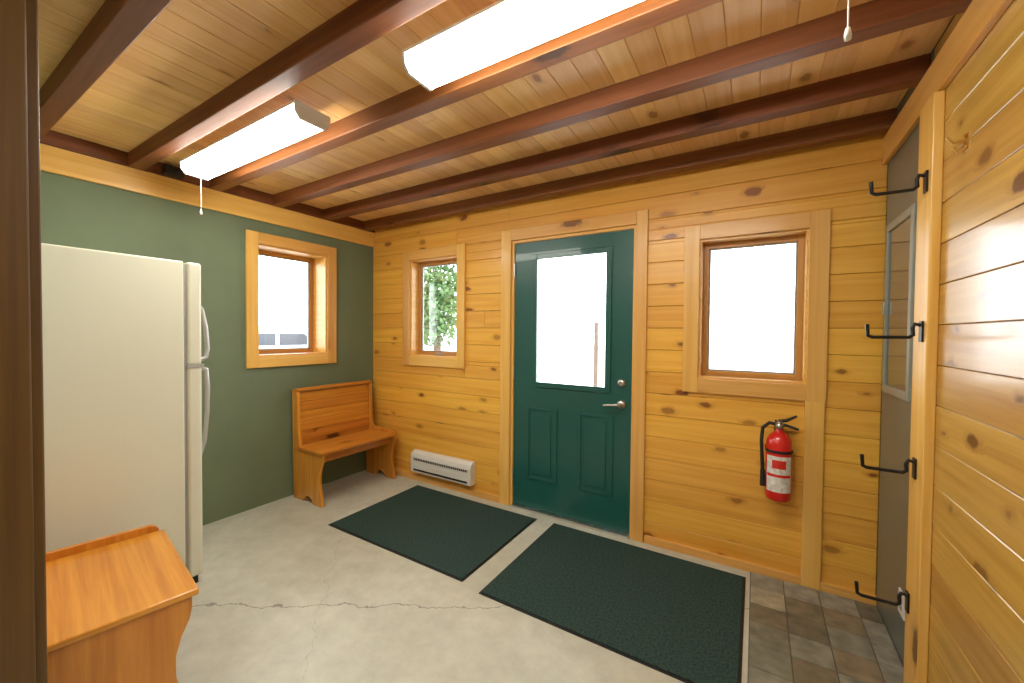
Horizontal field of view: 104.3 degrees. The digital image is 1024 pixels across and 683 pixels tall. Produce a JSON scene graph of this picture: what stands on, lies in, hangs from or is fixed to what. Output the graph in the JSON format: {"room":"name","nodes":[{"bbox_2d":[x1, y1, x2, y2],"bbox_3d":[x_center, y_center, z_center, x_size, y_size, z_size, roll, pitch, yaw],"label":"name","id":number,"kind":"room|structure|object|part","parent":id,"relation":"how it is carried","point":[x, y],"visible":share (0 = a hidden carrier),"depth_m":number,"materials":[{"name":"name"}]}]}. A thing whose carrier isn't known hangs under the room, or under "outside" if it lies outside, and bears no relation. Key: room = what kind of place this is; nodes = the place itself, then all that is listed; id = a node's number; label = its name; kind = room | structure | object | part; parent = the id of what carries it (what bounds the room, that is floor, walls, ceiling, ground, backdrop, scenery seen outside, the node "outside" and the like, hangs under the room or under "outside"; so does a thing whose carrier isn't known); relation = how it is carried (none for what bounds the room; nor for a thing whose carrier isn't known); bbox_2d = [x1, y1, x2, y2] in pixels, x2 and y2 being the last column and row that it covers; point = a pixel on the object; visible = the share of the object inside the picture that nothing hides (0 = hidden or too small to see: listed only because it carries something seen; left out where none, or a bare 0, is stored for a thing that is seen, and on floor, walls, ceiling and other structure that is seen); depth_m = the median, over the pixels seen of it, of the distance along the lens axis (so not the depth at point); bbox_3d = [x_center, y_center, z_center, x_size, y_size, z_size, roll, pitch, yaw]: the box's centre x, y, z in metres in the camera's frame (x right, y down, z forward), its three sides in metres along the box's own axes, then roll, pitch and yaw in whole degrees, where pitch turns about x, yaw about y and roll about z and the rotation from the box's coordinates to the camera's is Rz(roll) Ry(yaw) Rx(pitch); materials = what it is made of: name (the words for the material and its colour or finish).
{"room":"mudroom","nodes":[
{"label":"mudroom","id":0,"kind":"room"},
{"bbox_2d":[40,171,373,524],"bbox_3d":[-2.649,-0.010,2.145,0.240,2.800,4.770,1,1,32],"label":"wall","id":1,"kind":"structure","parent":0,"point":[247,457],"depth_m":2.90,"materials":[{"name":"green paint"}]},
{"bbox_2d":[40,143,374,246],"bbox_3d":[-2.043,-0.989,2.848,0.022,0.140,2.575,1,1,32],"label":"trim","id":2,"kind":"structure","parent":1,"relation":"attached to","point":[54,160],"depth_m":2.62,"materials":[{"name":"brown wood"}]},
{"bbox_2d":[40,130,374,232],"bbox_3d":[-2.039,-1.099,2.844,0.030,0.082,2.575,1,1,32],"label":"trim","id":3,"kind":"structure","parent":1,"relation":"attached to","point":[52,138],"depth_m":2.51,"materials":[{"name":"brown wood"}]},
{"bbox_2d":[245,229,336,368],"bbox_3d":[-1.884,-0.322,3.344,0.240,1.036,0.746,1,1,32],"label":"window","id":4,"kind":"structure","parent":1,"relation":"in","point":[321,260],"depth_m":3.40,"materials":[{"name":"brown wood"}]},
{"bbox_2d":[176,470,749,682],"bbox_3d":[-0.956,1.376,1.127,4.240,0.100,4.770,1,1,32],"label":"floor","id":5,"kind":"structure","parent":0,"point":[285,595],"depth_m":1.90,"materials":[{"name":"concrete"}]},
{"bbox_2d":[46,525,198,682],"bbox_3d":[-1.506,0.867,1.436,0.667,0.895,0.473,1,2,41],"label":"storage bench","id":6,"kind":"object","parent":5,"relation":"on","point":[119,605],"visible":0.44,"depth_m":1.34,"materials":[{"name":"brown wood"}]},
{"bbox_3d":[-1.757,0.866,1.638,0.024,0.885,0.455,1,2,41],"label":"panel","id":7,"kind":"part","parent":6,"relation":"part of","materials":[{"name":"brown wood"}]},
{"bbox_3d":[-1.277,0.879,1.228,0.024,0.885,0.455,1,2,41],"label":"panel","id":8,"kind":"part","parent":6,"relation":"part of","materials":[{"name":"brown wood"}]},
{"bbox_2d":[41,243,209,582],"bbox_3d":[-2.127,0.440,2.035,0.701,1.715,0.756,1,1,32],"label":"refrigerator","id":9,"kind":"object","parent":5,"relation":"on","point":[124,446],"visible":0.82,"depth_m":1.86,"materials":[{"name":"metal"}]},
{"bbox_3d":[-1.968,-0.153,2.279,0.695,0.537,0.064,1,1,32],"label":"freezer door","id":10,"kind":"part","parent":9,"relation":"part of","materials":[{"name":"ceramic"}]},
{"bbox_3d":[-1.976,0.689,2.296,0.695,1.120,0.064,1,1,32],"label":"fridge door","id":11,"kind":"part","parent":9,"relation":"part of","materials":[{"name":"metal"}]},
{"bbox_2d":[292,380,396,507],"bbox_3d":[-1.432,0.828,3.463,0.428,0.895,0.752,1,1,32],"label":"bench","id":12,"kind":"object","parent":5,"relation":"on","point":[329,424],"visible":1,"depth_m":3.43,"materials":[{"name":"brown wood"}]},
{"bbox_3d":[-1.623,0.837,3.168,0.410,0.885,0.024,1,1,32],"label":"panel","id":13,"kind":"part","parent":12,"relation":"part of","materials":[{"name":"brown wood"}]},
{"bbox_3d":[-1.404,0.857,3.432,0.348,0.022,0.727,1,1,32],"label":"seat","id":14,"kind":"part","parent":12,"relation":"part of","materials":[{"name":"brown wood"}]},
{"bbox_3d":[-1.249,0.828,3.778,0.410,0.885,0.024,1,1,32],"label":"panel","id":15,"kind":"part","parent":12,"relation":"part of","materials":[{"name":"brown wood"}]},
{"bbox_2d":[328,485,536,581],"bbox_3d":[-0.554,1.290,2.851,1.200,0.010,0.870,1,1,32],"label":"door mat","id":16,"kind":"object","parent":5,"relation":"on","point":[450,535],"visible":1,"depth_m":2.75,"materials":[{"name":"carpet"}]},
{"bbox_2d":[479,523,745,682],"bbox_3d":[0.568,1.314,2.151,1.185,0.010,0.910,1,1,32],"label":"door mat","id":17,"kind":"object","parent":5,"relation":"on","point":[682,620],"visible":1,"depth_m":2.01,"materials":[{"name":"carpet"}]},
{"bbox_2d":[747,572,903,682],"bbox_3d":[0.561,1.349,0.448,0.545,0.009,4.000,1,1,32],"label":"floor tiles","id":18,"kind":"structure","parent":5,"relation":"on","point":[798,633],"depth_m":1.77,"materials":[{"name":"tile"}]},
{"bbox_2d":[38,0,954,220],"bbox_3d":[-0.972,-1.164,1.012,4.240,0.140,4.920,1,1,32],"label":"ceiling","id":19,"kind":"structure","parent":0,"point":[193,50],"depth_m":1.69,"materials":[{"name":"brown wood"}]},
{"bbox_2d":[39,0,171,139],"bbox_3d":[-0.909,-1.057,1.081,3.800,0.087,0.072,1,1,32],"label":"ceiling beam","id":20,"kind":"structure","parent":19,"relation":"attached to","point":[115,26],"depth_m":1.43,"materials":[{"name":"brown wood"}]},
{"bbox_2d":[162,164,183,178],"bbox_3d":[-2.033,-1.075,2.462,0.379,0.072,0.100,1,1,32],"label":"junction box","id":21,"kind":"object","parent":19,"relation":"attached to","point":[168,170],"visible":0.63,"depth_m":2.52,"materials":[{"name":"black metal"}]},
{"bbox_2d":[179,99,330,214],"bbox_3d":[-1.378,-0.887,2.063,1.180,0.300,0.164,1,1,32],"label":"fluorescent light","id":22,"kind":"object","parent":19,"relation":"hanging from","point":[295,121],"visible":1,"depth_m":1.94,"materials":[{"name":"white plastic"}]},
{"bbox_2d":[181,103,322,179],"bbox_3d":[-1.377,-0.997,2.061,1.155,0.054,0.160,1,1,32],"label":"diffuser","id":23,"kind":"object","parent":22,"relation":"attached to","point":[290,123],"depth_m":1.94,"materials":[{"name":"white plastic"}]},
{"bbox_2d":[128,0,445,170],"bbox_3d":[-0.690,-1.062,1.439,3.800,0.087,0.072,1,1,32],"label":"ceiling beam","id":24,"kind":"structure","parent":19,"relation":"attached to","point":[362,22],"depth_m":1.52,"materials":[{"name":"brown wood"}]},
{"bbox_2d":[210,0,723,191],"bbox_3d":[-0.470,-1.067,1.797,3.800,0.087,0.072,1,1,32],"label":"ceiling beam","id":25,"kind":"structure","parent":19,"relation":"attached to","point":[417,101],"depth_m":1.60,"materials":[{"name":"brown wood"}]},
{"bbox_2d":[273,0,971,207],"bbox_3d":[-0.250,-1.072,2.155,3.800,0.087,0.072,1,1,32],"label":"ceiling beam","id":26,"kind":"structure","parent":19,"relation":"attached to","point":[872,19],"depth_m":1.58,"materials":[{"name":"brown wood"}]},
{"bbox_2d":[402,0,851,90],"bbox_3d":[0.180,-0.819,1.137,1.227,0.370,0.164,1,1,32],"label":"fluorescent light","id":27,"kind":"object","parent":19,"relation":"hanging from","point":[503,29],"visible":1,"depth_m":1.23,"materials":[{"name":"white plastic"}]},
{"bbox_2d":[405,0,642,88],"bbox_3d":[0.174,-0.965,1.139,1.185,0.054,0.160,1,1,32],"label":"diffuser","id":28,"kind":"object","parent":27,"relation":"attached to","point":[503,29],"depth_m":1.24,"materials":[{"name":"white plastic"}]},
{"bbox_3d":[0.697,-0.798,0.821,0.014,0.350,0.014,1,1,32],"label":"pull cord","id":29,"kind":"part","parent":27,"relation":"part of","materials":[{"name":"white plastic"}]},
{"bbox_2d":[323,53,930,220],"bbox_3d":[-0.031,-1.077,2.513,3.800,0.087,0.072,1,1,32],"label":"ceiling beam","id":30,"kind":"structure","parent":19,"relation":"attached to","point":[907,73],"depth_m":1.95,"materials":[{"name":"brown wood"}]},
{"bbox_2d":[364,108,896,230],"bbox_3d":[0.189,-1.082,2.871,3.800,0.087,0.072,1,1,32],"label":"ceiling beam","id":31,"kind":"structure","parent":19,"relation":"attached to","point":[876,123],"depth_m":2.36,"materials":[{"name":"brown wood"}]},
{"bbox_2d":[373,133,887,595],"bbox_3d":[0.254,-0.002,3.063,4.250,2.800,0.170,1,1,32],"label":"wall","id":32,"kind":"structure","parent":0,"point":[703,490],"depth_m":2.40,"materials":[{"name":"brown wood"}]},
{"bbox_2d":[402,243,465,368],"bbox_3d":[-0.673,-0.303,3.592,0.731,1.051,0.150,1,1,32],"label":"window","id":33,"kind":"structure","parent":32,"relation":"in","point":[414,262],"depth_m":3.63,"materials":[{"name":"brown wood"}]},
{"bbox_2d":[411,449,474,485],"bbox_3d":[-0.616,1.092,3.471,0.680,0.190,0.069,1,1,32],"label":"baseboard heater","id":34,"kind":"object","parent":32,"relation":"attached to","point":[457,470],"visible":1,"depth_m":3.42,"materials":[{"name":"white metal"}]},
{"bbox_2d":[412,458,467,483],"bbox_3d":[-0.632,1.114,3.445,0.640,0.113,0.006,1,1,32],"label":"grille","id":35,"kind":"object","parent":34,"relation":"attached to","point":[455,473],"depth_m":3.43,"materials":[{"name":"white metal"}]},
{"bbox_2d":[394,468,498,502],"bbox_3d":[-0.752,1.254,3.589,1.530,0.050,0.018,1,1,32],"label":"baseboard","id":36,"kind":"structure","parent":32,"relation":"attached to","point":[469,491],"depth_m":3.46,"materials":[{"name":"brown wood"}]},
{"bbox_2d":[513,229,633,533],"bbox_3d":[0.419,0.266,2.906,0.913,2.033,0.044,1,1,32],"label":"door slab","id":37,"kind":"structure","parent":32,"relation":"in","point":[563,498],"depth_m":2.86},
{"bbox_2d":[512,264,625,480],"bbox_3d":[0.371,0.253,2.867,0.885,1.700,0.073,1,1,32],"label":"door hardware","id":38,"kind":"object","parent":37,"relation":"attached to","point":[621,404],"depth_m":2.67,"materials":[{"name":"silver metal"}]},
{"bbox_2d":[526,246,612,497],"bbox_3d":[0.405,0.205,2.881,0.675,1.717,0.012,1,1,32],"label":"door molding","id":39,"kind":"structure","parent":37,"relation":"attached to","point":[595,431],"depth_m":2.83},
{"bbox_2d":[499,209,648,542],"bbox_3d":[0.418,0.221,2.919,1.123,2.163,0.150,1,1,32],"label":"door frame","id":40,"kind":"structure","parent":32,"relation":"in","point":[638,221],"depth_m":2.75,"materials":[{"name":"brown wood"}]},
{"bbox_2d":[682,209,830,401],"bbox_3d":[1.391,-0.192,2.322,0.705,1.010,0.140,1,1,32],"label":"window","id":41,"kind":"structure","parent":32,"relation":"in","point":[810,231],"depth_m":2.25,"materials":[{"name":"brown wood"}]},
{"bbox_2d":[644,535,876,605],"bbox_3d":[1.349,1.298,2.300,1.140,0.050,0.018,1,1,32],"label":"baseboard","id":42,"kind":"structure","parent":32,"relation":"attached to","point":[702,554],"depth_m":2.28,"materials":[{"name":"brown wood"}]},
{"bbox_2d":[760,416,798,502],"bbox_3d":[1.443,0.620,2.155,0.175,0.465,0.150,1,1,32],"label":"fire extinguisher","id":43,"kind":"object","parent":32,"relation":"attached to","point":[776,477],"visible":1,"depth_m":2.10,"materials":[{"name":"red metal"}]},
{"bbox_2d":[801,401,824,589],"bbox_3d":[1.610,0.824,2.132,0.085,1.010,0.020,1,1,32],"label":"trim","id":44,"kind":"structure","parent":32,"relation":"attached to","point":[814,412],"depth_m":2.12,"materials":[{"name":"brown wood"}]},
{"bbox_2d":[898,587,904,620],"bbox_3d":[1.617,1.089,1.651,0.010,0.100,0.080,1,1,32],"label":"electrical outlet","id":45,"kind":"object","parent":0,"point":[901,608],"depth_m":1.63,"materials":[{"name":"white plastic"}]},
{"bbox_2d":[876,0,1023,682],"bbox_3d":[0.778,0.063,0.045,0.200,2.800,4.770,1,1,32],"label":"wall","id":46,"kind":"structure","parent":0,"point":[976,619],"depth_m":1.13,"materials":[{"name":"brown wood"}]},
{"bbox_2d":[854,581,909,613],"bbox_3d":[1.435,0.987,1.549,0.157,0.075,0.030,1,1,32],"label":"coat hook","id":47,"kind":"object","parent":46,"relation":"attached to","point":[906,594],"visible":1,"depth_m":1.53,"materials":[{"name":"black metal"}]},
{"bbox_2d":[860,454,916,479],"bbox_3d":[1.422,0.467,1.509,0.157,0.075,0.030,1,1,32],"label":"coat hook","id":48,"kind":"object","parent":46,"relation":"attached to","point":[913,461],"visible":1,"depth_m":1.48,"materials":[{"name":"black metal"}]},
{"bbox_2d":[865,321,923,341],"bbox_3d":[1.411,-0.037,1.474,0.157,0.075,0.030,1,1,32],"label":"coat hook","id":49,"kind":"object","parent":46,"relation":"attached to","point":[920,324],"visible":1,"depth_m":1.45,"materials":[{"name":"black metal"}]},
{"bbox_2d":[878,153,918,589],"bbox_3d":[1.681,0.127,1.744,0.033,1.740,0.470,1,1,32],"label":"door","id":50,"kind":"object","parent":46,"relation":"attached to","point":[900,245],"visible":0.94,"depth_m":1.72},
{"bbox_3d":[1.675,-0.152,1.720,0.006,0.710,0.320,1,1,32],"label":"breaker door","id":51,"kind":"part","parent":50,"relation":"part of","materials":[{"name":"grey metal"}]},
{"bbox_3d":[1.672,-0.152,1.722,0.014,0.780,0.390,1,1,32],"label":"breaker frame","id":52,"kind":"part","parent":50,"relation":"part of","materials":[{"name":"grey metal"}]},
{"bbox_2d":[869,170,928,195],"bbox_3d":[1.416,-0.572,1.463,0.157,0.075,0.030,1,1,32],"label":"coat hook","id":53,"kind":"object","parent":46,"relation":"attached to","point":[924,175],"visible":1,"depth_m":1.44,"materials":[{"name":"black metal"}]},
{"bbox_2d":[903,90,944,682],"bbox_3d":[1.504,0.236,1.455,0.030,2.210,0.140,1,1,32],"label":"trim","id":54,"kind":"structure","parent":46,"relation":"attached to","point":[932,115],"depth_m":1.41,"materials":[{"name":"brown wood"}]},
{"bbox_2d":[882,0,1013,164],"bbox_3d":[0.648,-0.913,0.011,0.022,0.130,4.600,1,1,32],"label":"trim","id":55,"kind":"structure","parent":46,"relation":"attached to","point":[981,16],"depth_m":1.30,"materials":[{"name":"brown wood"}]},
{"bbox_2d":[945,132,969,152],"bbox_3d":[1.373,-0.610,1.230,0.048,0.056,0.030,1,1,32],"label":"brass hook","id":56,"kind":"object","parent":46,"relation":"attached to","point":[966,141],"visible":1,"depth_m":1.22,"materials":[{"name":"gold metal"}]},
{"label":"outside","id":57,"kind":"structure","parent":0,"visible":0},
{"bbox_2d":[424,341,792,386],"bbox_3d":[-1.402,1.535,4.002,120.000,0.100,120.000,1,1,32],"label":"ground","id":58,"kind":"structure","parent":57,"point":[561,363],"depth_m":24.48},
{"bbox_2d":[259,327,306,348],"bbox_3d":[-7.000,0.438,11.291,1.840,1.700,4.700,1,1,32],"label":"parked car","id":59,"kind":"object","parent":58,"relation":"on","point":[269,337],"visible":0.02,"depth_m":10.79,"materials":[{"name":"white paint"}]},
{"bbox_2d":[424,264,456,350],"bbox_3d":[-2.701,-1.042,14.390,2.708,4.663,2.662,1,1,32],"label":"leafy tree","id":60,"kind":"object","parent":58,"relation":"on","point":[438,303],"visible":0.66,"depth_m":13.77,"materials":[{"name":"green plant"}]},
{"bbox_2d":[593,322,598,386],"bbox_3d":[2.352,0.415,11.139,0.100,1.920,0.120,1,1,32],"label":"fence post","id":61,"kind":"object","parent":58,"relation":"on","point":[596,324],"visible":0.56,"depth_m":11.09,"materials":[{"name":"brown wood"}]},
{"bbox_3d":[-2.074,0.142,1.299,1.630,2.340,0.125,1,1,32],"label":"wall partition","id":62,"kind":"structure","parent":0,"visible":0},
{"bbox_2d":[0,0,47,682],"bbox_3d":[-1.319,0.157,0.921,0.048,2.340,0.308,1,1,32],"label":"trim","id":63,"kind":"structure","parent":62,"relation":"attached to","point":[23,601],"depth_m":1.00,"materials":[{"name":"brown wood"}]}
]}

